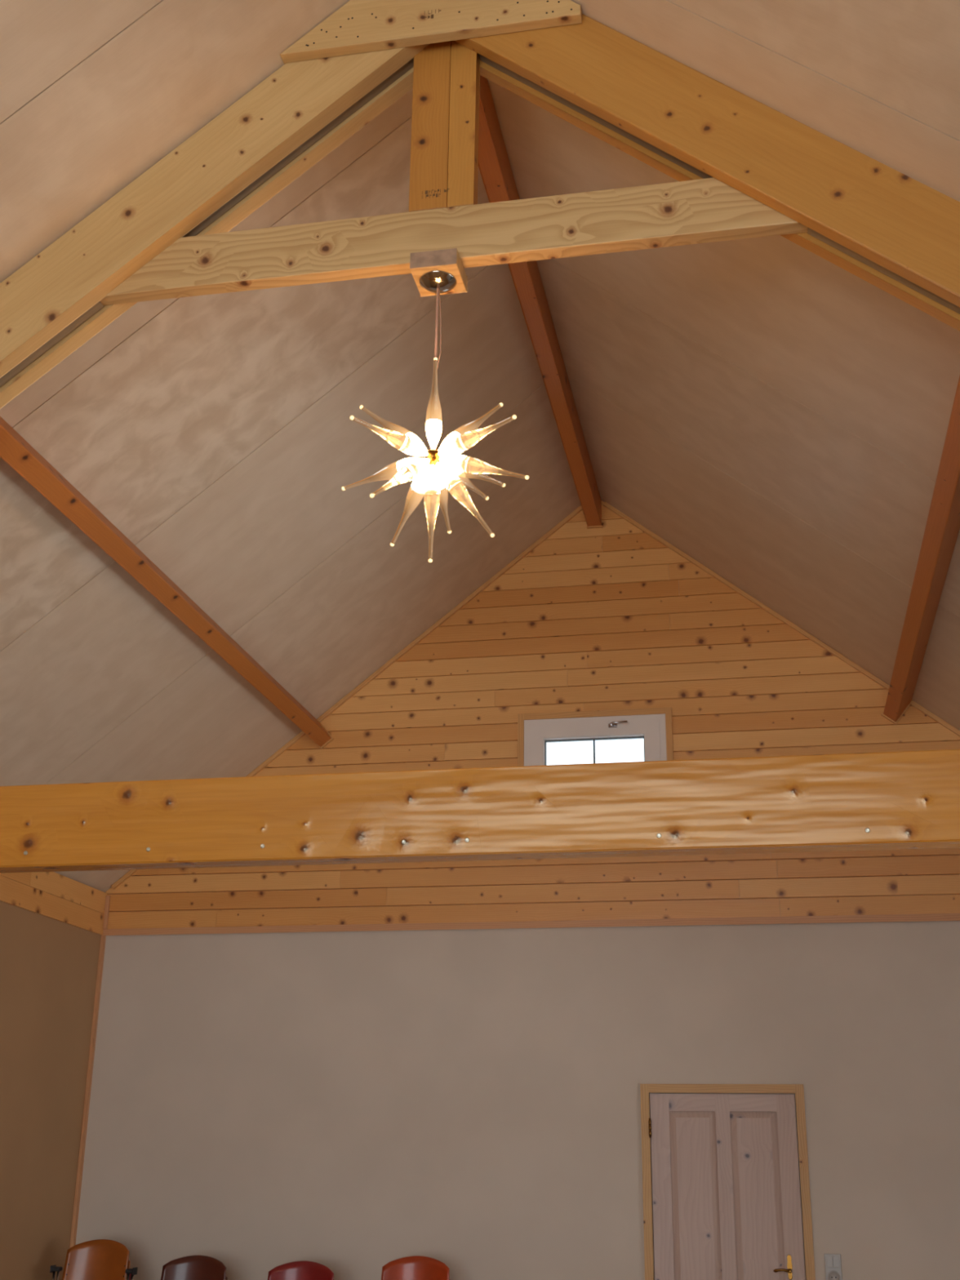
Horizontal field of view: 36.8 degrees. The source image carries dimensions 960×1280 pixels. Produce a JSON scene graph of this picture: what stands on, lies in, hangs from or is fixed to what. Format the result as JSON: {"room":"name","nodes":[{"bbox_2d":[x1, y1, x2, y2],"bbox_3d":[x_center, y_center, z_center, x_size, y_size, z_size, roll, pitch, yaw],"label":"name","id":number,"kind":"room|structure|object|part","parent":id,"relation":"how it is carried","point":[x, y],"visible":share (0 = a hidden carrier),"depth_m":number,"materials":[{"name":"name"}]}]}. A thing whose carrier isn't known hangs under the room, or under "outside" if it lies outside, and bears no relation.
{"room":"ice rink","nodes":[
{"label":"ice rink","id":0,"kind":"room"},
{"bbox_2d":[0,871,106,1279],"bbox_3d":[-3.468,1.162,3.191,0.162,3.142,11.229,-3,-20,11],"label":"wall","id":1,"kind":"structure","parent":0,"point":[51,929],"depth_m":7.99,"materials":[{"name":"yellow paint"}]},
{"bbox_2d":[69,935,106,1248],"bbox_3d":[-2.310,3.157,8.299,0.024,2.893,0.030,-3,-20,11],"label":"trim","id":2,"kind":"structure","parent":1,"relation":"attached to","point":[97,996],"depth_m":8.47,"materials":[{"name":"brown wood"}]},
{"bbox_2d":[0,749,959,873],"bbox_3d":[-0.166,0.490,4.013,6.113,0.249,0.104,-3,-20,11],"label":"tie beam","id":3,"kind":"structure","parent":1,"relation":"attached to","point":[905,799],"depth_m":3.93,"materials":[{"name":"wood"}]},
{"bbox_2d":[49,1239,137,1279],"bbox_3d":[-2.085,3.583,7.455,0.471,0.881,0.480,-3,-20,11],"label":"armchair","id":4,"kind":"object","parent":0,"point":[99,1259],"visible":1,"depth_m":7.75,"materials":[{"name":"orange leather"}]},
{"bbox_3d":[-2.263,3.364,7.719,0.046,0.036,0.064,-3,-20,11],"label":"armrest","id":5,"kind":"part","parent":4,"relation":"part of","materials":[{"name":"black rubber"}]},
{"bbox_3d":[-1.849,3.341,7.641,0.046,0.036,0.064,-3,-20,11],"label":"armrest","id":6,"kind":"part","parent":4,"relation":"part of","materials":[{"name":"black rubber"}]},
{"bbox_2d":[0,0,959,892],"bbox_3d":[-0.355,-1.606,3.629,6.542,2.645,11.379,-3,-20,11],"label":"ceiling","id":7,"kind":"structure","parent":0,"point":[771,413],"depth_m":6.31,"materials":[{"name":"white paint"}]},
{"bbox_2d":[0,416,333,749],"bbox_3d":[-1.408,-0.133,6.972,0.183,0.189,4.312,-3,-20,11],"label":"purlin","id":8,"kind":"object","parent":7,"relation":"attached to","point":[20,455],"visible":1,"depth_m":6.36,"materials":[{"name":"brown wood"}]},
{"bbox_3d":[-0.988,0.591,8.941,0.167,0.174,0.020,-3,-20,11],"label":"trim","id":9,"kind":"part","parent":8,"relation":"part of","materials":[{"name":"brown wood"}]},
{"bbox_2d":[0,0,959,408],"bbox_3d":[-0.137,-1.087,4.600,6.101,2.792,0.229,-3,-20,11],"label":"roof truss","id":10,"kind":"object","parent":7,"relation":"attached to","point":[743,167],"visible":1,"depth_m":4.76,"materials":[{"name":"brown wood"}]},
{"bbox_3d":[-0.170,-2.220,4.922,1.032,0.435,0.051,-3,-20,11],"label":"gusset plate","id":11,"kind":"part","parent":10,"relation":"part of","materials":[{"name":"brown wood"}]},
{"bbox_2d":[341,248,528,562],"bbox_3d":[-0.145,-0.715,4.513,0.536,1.042,0.602,3,-20,-7],"label":"pendant lamp","id":12,"kind":"object","parent":10,"relation":"hanging from","point":[442,471],"visible":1,"depth_m":4.45,"materials":[{"name":"clear glass"}]},
{"bbox_3d":[-0.138,-1.005,4.595,0.010,0.265,0.009,-12,-23,32],"label":"cord","id":13,"kind":"part","parent":12,"relation":"part of","materials":[{"name":"silver metal"}]},
{"bbox_3d":[-0.117,-1.820,4.886,0.222,0.896,0.063,-3,-20,11],"label":"king post","id":14,"kind":"part","parent":10,"relation":"part of","materials":[{"name":"brown wood"}]},
{"bbox_2d":[478,75,602,528],"bbox_3d":[0.309,-1.529,7.121,0.099,0.225,4.312,-3,-20,11],"label":"ridge beam","id":15,"kind":"structure","parent":7,"relation":"attached to","point":[494,164],"depth_m":6.96,"materials":[{"name":"brown wood"}]},
{"bbox_3d":[0.720,-0.709,9.058,0.099,0.008,0.020,-3,-20,11],"label":"trim","id":16,"kind":"part","parent":15,"relation":"part of","materials":[{"name":"brown wood"}]},
{"bbox_2d":[880,375,959,724],"bbox_3d":[1.984,-0.324,6.333,0.176,0.189,4.300,-3,-20,11],"label":"purlin","id":17,"kind":"object","parent":7,"relation":"attached to","point":[942,528],"visible":1,"depth_m":6.27,"materials":[{"name":"brown wood"}]},
{"bbox_3d":[2.392,0.401,8.305,0.167,0.174,0.020,-3,-20,11],"label":"trim","id":18,"kind":"part","parent":17,"relation":"part of","materials":[{"name":"brown wood"}]},
{"bbox_2d":[75,500,959,1279],"bbox_3d":[0.707,1.744,8.270,6.409,5.599,0.164,-3,-20,11],"label":"wall","id":19,"kind":"structure","parent":0,"point":[351,1104],"depth_m":8.20,"materials":[{"name":"beige paint"}]},
{"bbox_2d":[102,895,110,928],"bbox_3d":[-2.282,1.664,8.822,0.024,0.204,0.022,-3,-20,11],"label":"trim","id":20,"kind":"structure","parent":19,"relation":"attached to","point":[108,897],"depth_m":8.81,"materials":[{"name":"brown wood"}]},
{"bbox_2d":[111,505,582,888],"bbox_3d":[-0.798,0.333,8.997,2.965,2.378,0.025,-3,-20,11],"label":"trim","id":21,"kind":"structure","parent":19,"relation":"attached to","point":[579,508],"depth_m":9.02,"materials":[{"name":"brown wood"}]},
{"bbox_2d":[101,913,959,935],"bbox_3d":[0.693,1.618,8.233,6.115,0.040,0.022,-3,-20,11],"label":"trim","id":22,"kind":"structure","parent":19,"relation":"attached to","point":[928,917],"depth_m":8.28,"materials":[{"name":"brown wood"}]},
{"bbox_2d":[517,706,673,766],"bbox_3d":[0.680,0.784,8.530,0.924,0.756,0.138,-3,-20,11],"label":"window","id":23,"kind":"structure","parent":19,"relation":"in","point":[652,725],"depth_m":8.61,"materials":[{"name":"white wood"}]},
{"bbox_3d":[0.817,0.499,8.555,0.115,0.030,0.046,-3,-20,11],"label":"handle","id":24,"kind":"part","parent":23,"relation":"part of","materials":[{"name":"silver metal"}]},
{"bbox_2d":[640,1084,815,1279],"bbox_3d":[1.293,3.361,7.474,0.873,2.031,0.093,-3,-20,11],"label":"door","id":25,"kind":"structure","parent":19,"relation":"in","point":[726,1197],"depth_m":7.66,"materials":[{"name":"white wood"}]},
{"bbox_3d":[1.146,2.988,7.670,0.248,0.922,0.026,-3,-20,11],"label":"panel","id":26,"kind":"part","parent":25,"relation":"part of","materials":[{"name":"brown wood"}]},
{"bbox_3d":[1.464,2.970,7.610,0.249,0.922,0.026,-3,-20,11],"label":"panel","id":27,"kind":"part","parent":25,"relation":"part of","materials":[{"name":"brown wood"}]},
{"bbox_3d":[1.560,3.250,7.435,0.095,0.022,0.049,-3,-20,11],"label":"lever","id":28,"kind":"part","parent":25,"relation":"part of","materials":[{"name":"gold metal"}]},
{"bbox_3d":[1.601,3.241,7.459,0.027,0.121,0.008,-3,-20,11],"label":"handle","id":29,"kind":"part","parent":25,"relation":"part of","materials":[{"name":"gold metal"}]},
{"bbox_2d":[602,501,959,736],"bbox_3d":[2.212,0.165,8.429,2.961,2.375,0.025,-3,-20,11],"label":"trim","id":30,"kind":"structure","parent":19,"relation":"attached to","point":[605,504],"depth_m":8.63,"materials":[{"name":"brown wood"}]},
{"bbox_2d":[823,1253,842,1279],"bbox_3d":[1.815,3.236,7.412,0.084,0.156,0.017,-3,-20,11],"label":"light switch","id":31,"kind":"object","parent":19,"relation":"attached to","point":[833,1263],"visible":1,"depth_m":7.41,"materials":[{"name":"white plastic"}]},
{"bbox_2d":[827,1271,839,1279],"bbox_3d":[1.814,3.268,7.398,0.064,0.064,0.004,-3,-20,11],"label":"socket","id":32,"kind":"object","parent":31,"relation":"attached to","point":[832,1275],"depth_m":7.40,"materials":[{"name":"white plastic"}]},
{"bbox_3d":[-1.536,3.729,7.344,0.471,0.881,0.480,-3,-20,11],"label":"chair","id":33,"kind":"object","parent":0,"visible":0},
{"bbox_3d":[-1.540,3.672,7.337,0.471,0.881,0.480,-3,-20,11],"label":"chair","id":34,"kind":"object","parent":33,"relation":"on","visible":0},
{"bbox_2d":[160,1255,226,1279],"bbox_3d":[-1.545,3.616,7.330,0.471,0.881,0.480,-3,-20,11],"label":"chair","id":35,"kind":"object","parent":34,"relation":"on","point":[191,1267],"visible":1,"depth_m":7.65,"materials":[{"name":"brown leather"}]},
{"bbox_3d":[-0.959,3.705,7.232,0.471,0.881,0.480,-3,-20,11],"label":"chair","id":36,"kind":"object","parent":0,"visible":0},
{"bbox_3d":[-0.963,3.651,7.225,0.471,0.881,0.480,-3,-20,11],"label":"chair","id":37,"kind":"object","parent":36,"relation":"on","visible":0},
{"bbox_2d":[267,1261,333,1279],"bbox_3d":[-0.968,3.597,7.217,0.471,0.881,0.480,-3,-20,11],"label":"chair","id":38,"kind":"object","parent":37,"relation":"on","point":[296,1270],"visible":1,"depth_m":7.55,"materials":[{"name":"red leather"}]},
{"bbox_3d":[-0.358,3.650,7.127,0.471,0.881,0.480,-3,-20,11],"label":"chair","id":39,"kind":"object","parent":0,"visible":0},
{"bbox_3d":[-0.363,3.589,7.121,0.471,0.881,0.480,-3,-20,11],"label":"chair","id":40,"kind":"object","parent":39,"relation":"on","visible":0},
{"bbox_2d":[381,1256,449,1279],"bbox_3d":[-0.367,3.528,7.116,0.471,0.881,0.480,-3,-20,11],"label":"chair","id":41,"kind":"object","parent":40,"relation":"on","point":[409,1268],"visible":1,"depth_m":7.44,"materials":[{"name":"leather"}]}
]}

